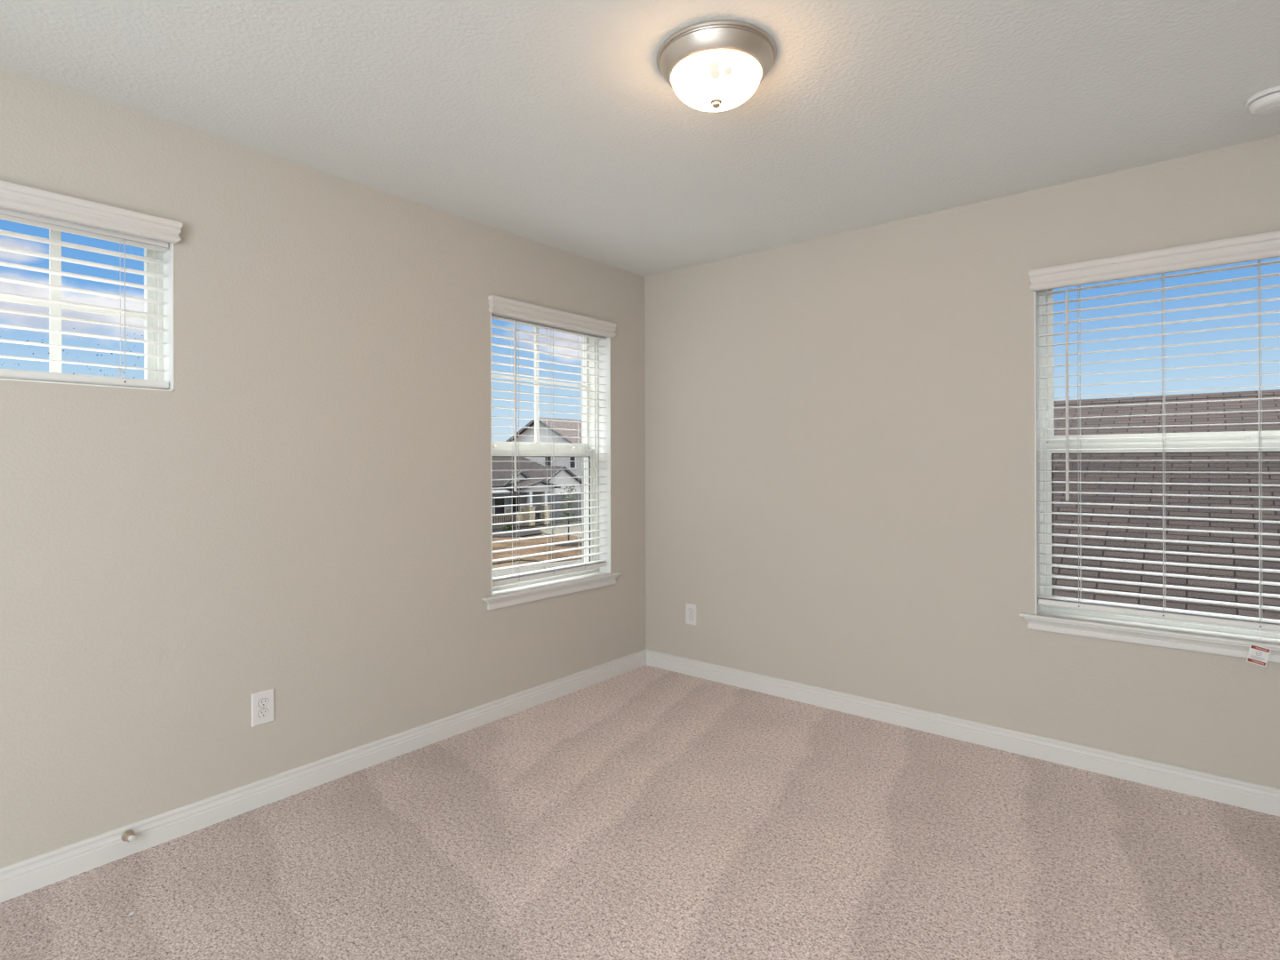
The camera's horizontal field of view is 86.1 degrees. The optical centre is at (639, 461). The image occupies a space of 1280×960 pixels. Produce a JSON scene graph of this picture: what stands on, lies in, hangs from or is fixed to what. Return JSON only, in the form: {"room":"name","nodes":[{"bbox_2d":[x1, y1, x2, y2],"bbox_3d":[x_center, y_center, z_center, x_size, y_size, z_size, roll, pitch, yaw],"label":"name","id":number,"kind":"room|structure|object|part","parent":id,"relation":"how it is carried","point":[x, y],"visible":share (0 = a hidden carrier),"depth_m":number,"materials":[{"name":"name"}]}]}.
{"room":"empty bedroom","nodes":[
{"label":"empty bedroom","id":0,"kind":"room"},
{"bbox_2d":[0,66,645,868],"bbox_3d":[-1.838,0.062,2.233,0.240,2.440,5.600,0,0,39],"label":"wall","id":1,"kind":"structure","parent":0,"point":[305,516],"depth_m":2.55,"materials":[{"name":"beige paint"}]},
{"bbox_2d":[0,229,174,391],"bbox_3d":[-1.932,-0.519,2.088,0.202,0.560,0.819,0,0,39],"label":"window","id":2,"kind":"structure","parent":1,"relation":"in","point":[167,323],"depth_m":2.36,"materials":[{"name":"white paint"}]},
{"bbox_2d":[0,179,182,389],"bbox_3d":[-1.871,-0.532,2.038,0.116,0.566,0.851,0,0,39],"label":"window blind","id":3,"kind":"object","parent":2,"relation":"attached to","point":[19,204],"visible":1,"depth_m":2.17,"materials":[{"name":"white plastic"}]},
{"bbox_3d":[-1.893,-0.262,2.057,0.050,0.026,0.805,0,0,39],"label":"rail","id":4,"kind":"part","parent":3,"relation":"part of","materials":[{"name":"white plastic"}]},
{"bbox_3d":[-1.718,-0.508,2.271,0.055,0.472,0.006,0,0,39],"label":"ladder cord","id":5,"kind":"part","parent":3,"relation":"part of","materials":[{"name":"white fabric"}]},
{"bbox_3d":[-1.959,-0.519,2.111,0.032,0.516,0.771,0,0,39],"label":"sash","id":6,"kind":"part","parent":2,"relation":"part of","materials":[{"name":"white plastic"}]},
{"bbox_3d":[-1.967,-0.519,2.118,0.110,0.560,0.819,0,0,39],"label":"frame","id":7,"kind":"part","parent":2,"relation":"part of","materials":[{"name":"white plastic"}]},
{"bbox_2d":[121,830,135,841],"bbox_3d":[-1.651,1.216,2.214,0.044,0.033,0.033,0,0,39],"label":"door stop","id":8,"kind":"object","parent":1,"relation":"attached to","point":[128,836],"visible":1,"depth_m":2.21,"materials":[{"name":"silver metal"}]},
{"bbox_2d":[251,688,274,727],"bbox_3d":[-1.407,0.920,2.558,0.008,0.122,0.080,0,0,39],"label":"wall outlet","id":9,"kind":"object","parent":1,"relation":"attached to","point":[262,702],"visible":1,"depth_m":2.56,"materials":[{"name":"white plastic"}]},
{"bbox_2d":[258,708,268,718],"bbox_3d":[-1.406,0.939,2.557,0.001,0.030,0.036,0,0,39],"label":"receptacle","id":10,"kind":"object","parent":9,"relation":"attached to","point":[263,713],"depth_m":2.56,"materials":[{"name":"grey plastic"}]},
{"bbox_2d":[258,697,268,707],"bbox_3d":[-1.406,0.900,2.557,0.001,0.030,0.036,0,0,39],"label":"receptacle","id":11,"kind":"object","parent":9,"relation":"attached to","point":[263,702],"depth_m":2.56,"materials":[{"name":"grey plastic"}]},
{"bbox_2d":[0,648,646,903],"bbox_3d":[-1.736,1.235,2.152,0.015,0.094,5.600,0,0,39],"label":"baseboard","id":12,"kind":"structure","parent":1,"relation":"attached to","point":[24,876],"depth_m":2.56,"materials":[{"name":"white paint"}]},
{"bbox_2d":[482,312,621,610],"bbox_3d":[-0.520,-0.041,3.779,0.232,1.542,0.997,0,0,39],"label":"window","id":13,"kind":"structure","parent":1,"relation":"in","point":[530,590],"depth_m":4.07,"materials":[{"name":"white paint"}]},
{"bbox_3d":[-0.587,-0.428,3.833,0.034,0.722,0.840,0,0,39],"label":"sash","id":14,"kind":"part","parent":13,"relation":"part of","materials":[{"name":"white plastic"}]},
{"bbox_3d":[-0.554,0.285,3.808,0.041,0.717,0.840,0,0,39],"label":"sash","id":15,"kind":"part","parent":13,"relation":"part of","materials":[{"name":"white plastic"}]},
{"bbox_3d":[-0.568,-0.074,3.818,0.110,1.475,0.884,0,0,39],"label":"frame","id":16,"kind":"part","parent":13,"relation":"part of","materials":[{"name":"white plastic"}]},
{"bbox_3d":[-0.476,0.670,3.745,0.124,0.014,0.997,0,0,39],"label":"sill","id":17,"kind":"part","parent":13,"relation":"part of","materials":[{"name":"white paint"}]},
{"bbox_2d":[488,295,616,586],"bbox_3d":[-0.471,-0.098,3.739,0.116,1.442,0.916,0,0,39],"label":"window blind","id":18,"kind":"object","parent":13,"relation":"attached to","point":[501,308],"visible":0.88,"depth_m":3.71,"materials":[{"name":"white plastic"}]},
{"bbox_3d":[-0.650,-0.070,3.568,0.055,1.350,0.006,0,0,39],"label":"ladder cord","id":19,"kind":"part","parent":18,"relation":"part of","materials":[{"name":"white fabric"}]},
{"bbox_3d":[-0.492,0.612,3.758,0.050,0.023,0.870,0,0,39],"label":"rail","id":20,"kind":"part","parent":18,"relation":"part of","materials":[{"name":"white plastic"}]},
{"bbox_3d":[-0.493,-0.071,3.759,0.055,1.350,0.006,0,0,39],"label":"ladder cord","id":21,"kind":"part","parent":18,"relation":"part of","materials":[{"name":"white fabric"}]},
{"bbox_3d":[-0.488,-0.071,3.765,0.002,1.350,0.002,0,0,24],"label":"lift cord","id":22,"kind":"part","parent":18,"relation":"part of","materials":[{"name":"white fabric"}]},
{"bbox_3d":[-0.337,-0.071,3.949,0.055,1.350,0.006,0,0,39],"label":"ladder cord","id":23,"kind":"part","parent":18,"relation":"part of","materials":[{"name":"white fabric"}]},
{"bbox_3d":[-0.332,-0.071,3.955,0.002,1.350,0.002,0,0,-6],"label":"lift cord","id":24,"kind":"part","parent":18,"relation":"part of","materials":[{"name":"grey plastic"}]},
{"bbox_2d":[0,664,1279,959],"bbox_3d":[-0.428,1.428,1.077,3.880,0.300,6.080,0,0,39],"label":"floor","id":25,"kind":"structure","parent":0,"point":[644,812],"depth_m":2.21,"materials":[{"name":"carpet"}]},
{"bbox_2d":[0,0,1279,277],"bbox_3d":[-0.437,-1.287,1.077,3.880,0.250,6.080,0,0,39],"label":"ceiling","id":26,"kind":"structure","parent":0,"point":[556,124],"depth_m":2.18,"materials":[{"name":"white paint"}]},
{"bbox_2d":[656,19,776,111],"bbox_3d":[0.219,-1.091,1.971,0.342,0.146,0.342,0,0,39],"label":"ceiling light","id":27,"kind":"object","parent":26,"relation":"attached to","point":[711,66],"visible":1,"depth_m":1.88,"materials":[{"name":"white glass"}]},
{"bbox_3d":[0.219,-1.074,1.971,0.257,0.080,0.257,0,0,39],"label":"lamp shade","id":28,"kind":"part","parent":27,"relation":"part of","materials":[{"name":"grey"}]},
{"bbox_2d":[1244,85,1279,114],"bbox_3d":[2.026,-1.149,2.187,0.143,0.042,0.143,0,0,39],"label":"smoke detector","id":29,"kind":"object","parent":26,"relation":"attached to","point":[1267,101],"visible":1,"depth_m":2.17,"materials":[{"name":"white plastic"}]},
{"bbox_2d":[644,135,1279,788],"bbox_3d":[1.422,0.052,3.332,3.880,2.440,0.240,0,0,39],"label":"wall","id":30,"kind":"structure","parent":0,"point":[840,428],"depth_m":3.28,"materials":[{"name":"beige paint"}]},
{"bbox_2d":[685,603,696,625],"bbox_3d":[0.304,0.913,4.093,0.076,0.122,0.008,0,0,39],"label":"wall outlet","id":31,"kind":"object","parent":30,"relation":"attached to","point":[691,610],"visible":1,"depth_m":4.09,"materials":[{"name":"white plastic"}]},
{"bbox_2d":[646,648,1279,816],"bbox_3d":[1.345,1.225,3.234,3.400,0.094,0.015,0,0,39],"label":"baseboard","id":32,"kind":"structure","parent":30,"relation":"attached to","point":[1266,799],"depth_m":3.01,"materials":[{"name":"white paint"}]},
{"bbox_2d":[1019,288,1279,663],"bbox_3d":[2.091,-0.049,2.735,0.988,1.542,0.232,0,0,39],"label":"window","id":33,"kind":"structure","parent":30,"relation":"in","point":[1180,635],"depth_m":2.83,"materials":[{"name":"white paint"}]},
{"bbox_3d":[2.059,0.663,2.693,0.988,0.014,0.124,0,0,39],"label":"sill","id":34,"kind":"part","parent":33,"relation":"part of","materials":[{"name":"white paint"}]},
{"bbox_2d":[1028,230,1279,631],"bbox_3d":[2.050,-0.103,2.685,0.907,1.440,0.116,0,0,39],"label":"window blind","id":35,"kind":"object","parent":33,"relation":"attached to","point":[1265,245],"visible":1,"depth_m":2.69,"materials":[{"name":"white plastic"}]},
{"bbox_3d":[1.850,-0.086,2.889,0.006,1.369,0.055,0,0,39],"label":"ladder cord","id":36,"kind":"part","parent":35,"relation":"part of","materials":[{"name":"white fabric"}]},
{"bbox_3d":[1.856,-0.087,2.884,0.002,1.369,0.002,0,0,-6],"label":"lift cord","id":37,"kind":"part","parent":35,"relation":"part of","materials":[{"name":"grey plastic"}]},
{"bbox_3d":[2.072,0.605,2.709,0.861,0.024,0.050,0,0,39],"label":"rail","id":38,"kind":"part","parent":35,"relation":"part of","materials":[{"name":"white plastic"}]},
{"bbox_3d":[2.068,-0.087,2.710,0.006,1.369,0.055,0,0,39],"label":"ladder cord","id":39,"kind":"part","parent":35,"relation":"part of","materials":[{"name":"white fabric"}]},
{"bbox_3d":[2.074,-0.087,2.705,0.002,1.369,0.002,0,0,24],"label":"lift cord","id":40,"kind":"part","parent":35,"relation":"part of","materials":[{"name":"white fabric"}]},
{"bbox_2d":[1246,632,1271,666],"bbox_3d":[2.247,0.671,2.490,0.067,0.131,0.064,0,0,39],"label":"tag","id":41,"kind":"object","parent":35,"relation":"hanging from","point":[1257,654],"visible":1,"depth_m":2.47,"materials":[{"name":"white paper"}]},
{"bbox_3d":[2.286,-0.088,2.530,0.006,1.369,0.055,0,0,39],"label":"ladder cord","id":42,"kind":"part","parent":35,"relation":"part of","materials":[{"name":"white fabric"}]},
{"bbox_3d":[2.292,-0.088,2.525,0.002,1.369,0.002,0,0,-36],"label":"lift cord","id":43,"kind":"part","parent":35,"relation":"part of","materials":[{"name":"white fabric"}]},
{"bbox_3d":[2.120,0.277,2.769,0.831,0.717,0.041,0,0,39],"label":"sash","id":44,"kind":"part","parent":33,"relation":"part of","materials":[{"name":"white plastic"}]},
{"bbox_3d":[2.144,-0.437,2.800,0.831,0.722,0.034,0,0,39],"label":"sash","id":45,"kind":"part","parent":33,"relation":"part of","materials":[{"name":"white plastic"}]},
{"label":"outside","id":46,"kind":"structure","parent":0,"visible":0},
{"bbox_2d":[492,520,580,568],"bbox_3d":[-13.167,4.448,66.972,220.000,0.040,200.000,0,0,39],"label":"ground","id":47,"kind":"structure","parent":46,"point":[504,564],"depth_m":29.98,"materials":[{"name":"grey concrete"}]},
{"bbox_2d":[505,416,581,479],"bbox_3d":[-6.441,-0.088,74.350,11.900,8.870,13.040,0,0,39],"label":"house","id":48,"kind":"structure","parent":47,"relation":"on","point":[553,424],"depth_m":68.92,"materials":[{"name":"grey"}]},
{"bbox_3d":[-9.247,-0.205,68.805,0.750,1.180,0.070,0,0,39],"label":"pane","id":49,"kind":"part","parent":48,"relation":"part of","materials":[{"name":"grey glass"}]},
{"bbox_3d":[-6.563,-0.113,66.598,0.600,1.380,0.070,0,0,39],"label":"pane","id":50,"kind":"part","parent":48,"relation":"part of","materials":[{"name":"grey glass"}]},
{"bbox_2d":[1053,389,1279,619],"bbox_3d":[10.889,1.657,7.281,19.800,5.272,12.000,0,0,39],"label":"roof","id":51,"kind":"structure","parent":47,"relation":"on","point":[1270,416],"depth_m":7.50,"materials":[{"name":"brown"}]},
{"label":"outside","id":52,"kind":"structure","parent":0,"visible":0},
{"bbox_2d":[491,456,581,528],"bbox_3d":[-15.105,1.698,45.513,11.480,5.350,24.400,0,0,39],"label":"house","id":53,"kind":"structure","parent":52,"point":[508,462],"depth_m":48.36,"materials":[{"name":"white"}]},
{"bbox_3d":[-9.711,3.017,47.367,0.050,1.220,0.810,0,0,39],"label":"pane","id":54,"kind":"part","parent":53,"relation":"part of","materials":[{"name":"grey glass"}]},
{"bbox_3d":[-13.063,3.852,40.635,0.060,0.770,15.450,0,0,39],"label":"porch railing","id":55,"kind":"part","parent":53,"relation":"part of","materials":[{"name":"grey"}]},
{"bbox_3d":[-8.781,3.014,48.498,0.050,1.220,0.680,0,0,39],"label":"pane","id":56,"kind":"part","parent":53,"relation":"part of","materials":[{"name":"grey glass"}]},
{"bbox_3d":[-7.101,3.849,47.547,0.050,0.800,0.900,0,0,39],"label":"porch railing","id":57,"kind":"part","parent":53,"relation":"part of","materials":[{"name":"grey"}]},
{"bbox_3d":[-5.457,3.229,49.572,0.120,2.230,3.920,0,0,39],"label":"garage trim","id":58,"kind":"part","parent":53,"relation":"part of","materials":[{"name":"white"}]},
{"bbox_3d":[-5.482,3.344,49.580,0.090,2.000,3.340,0,0,39],"label":"garage door","id":59,"kind":"part","parent":53,"relation":"part of","materials":[{"name":"grey"}]},
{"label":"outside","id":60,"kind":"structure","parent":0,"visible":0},
{"bbox_2d":[492,535,582,564],"bbox_3d":[-13.716,4.399,25.605,10.700,0.040,35.400,0,0,39],"label":"lawn","id":61,"kind":"structure","parent":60,"point":[500,546],"depth_m":34.12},
{"bbox_2d":[559,485,577,541],"bbox_3d":[-3.769,2.780,35.946,1.016,3.118,0.987,0,0,-10],"label":"young tree","id":62,"kind":"object","parent":61,"relation":"on","point":[573,499],"visible":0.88,"depth_m":35.91,"materials":[{"name":"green plant"}]},
{"bbox_2d":[554,542,582,546],"bbox_3d":[-3.746,4.293,35.920,1.590,0.130,1.590,0,0,39],"label":"mulch ring","id":63,"kind":"object","parent":61,"relation":"on","point":[572,544],"visible":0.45,"depth_m":35.37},
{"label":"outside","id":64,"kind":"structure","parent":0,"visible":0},
{"bbox_2d":[492,527,542,536],"bbox_3d":[-11.682,4.353,37.526,4.500,0.040,16.400,0,0,39],"label":"mulch bed","id":65,"kind":"object","parent":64,"point":[536,532],"visible":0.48,"depth_m":41.45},
{"bbox_2d":[503,523,516,531],"bbox_3d":[-8.057,4.118,42.599,0.806,0.565,0.844,0,0,39],"label":"shrub","id":66,"kind":"object","parent":65,"relation":"on","point":[508,527],"visible":0.85,"depth_m":42.46,"materials":[{"name":"green plant"}]},
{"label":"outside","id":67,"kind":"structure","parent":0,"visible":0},
{"bbox_2d":[492,559,582,577],"bbox_3d":[2.167,4.380,28.468,13.400,0.040,100.000,0,0,39],"label":"street","id":68,"kind":"structure","parent":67,"point":[508,572],"depth_m":28.30,"materials":[{"name":"concrete"}]},
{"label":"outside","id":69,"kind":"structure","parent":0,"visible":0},
{"bbox_2d":[535,520,582,537],"bbox_3d":[-1.552,4.367,43.114,14.050,0.040,10.500,0,0,39],"label":"driveway","id":70,"kind":"structure","parent":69,"point":[578,528],"depth_m":44.07,"materials":[{"name":"concrete"}]}
]}

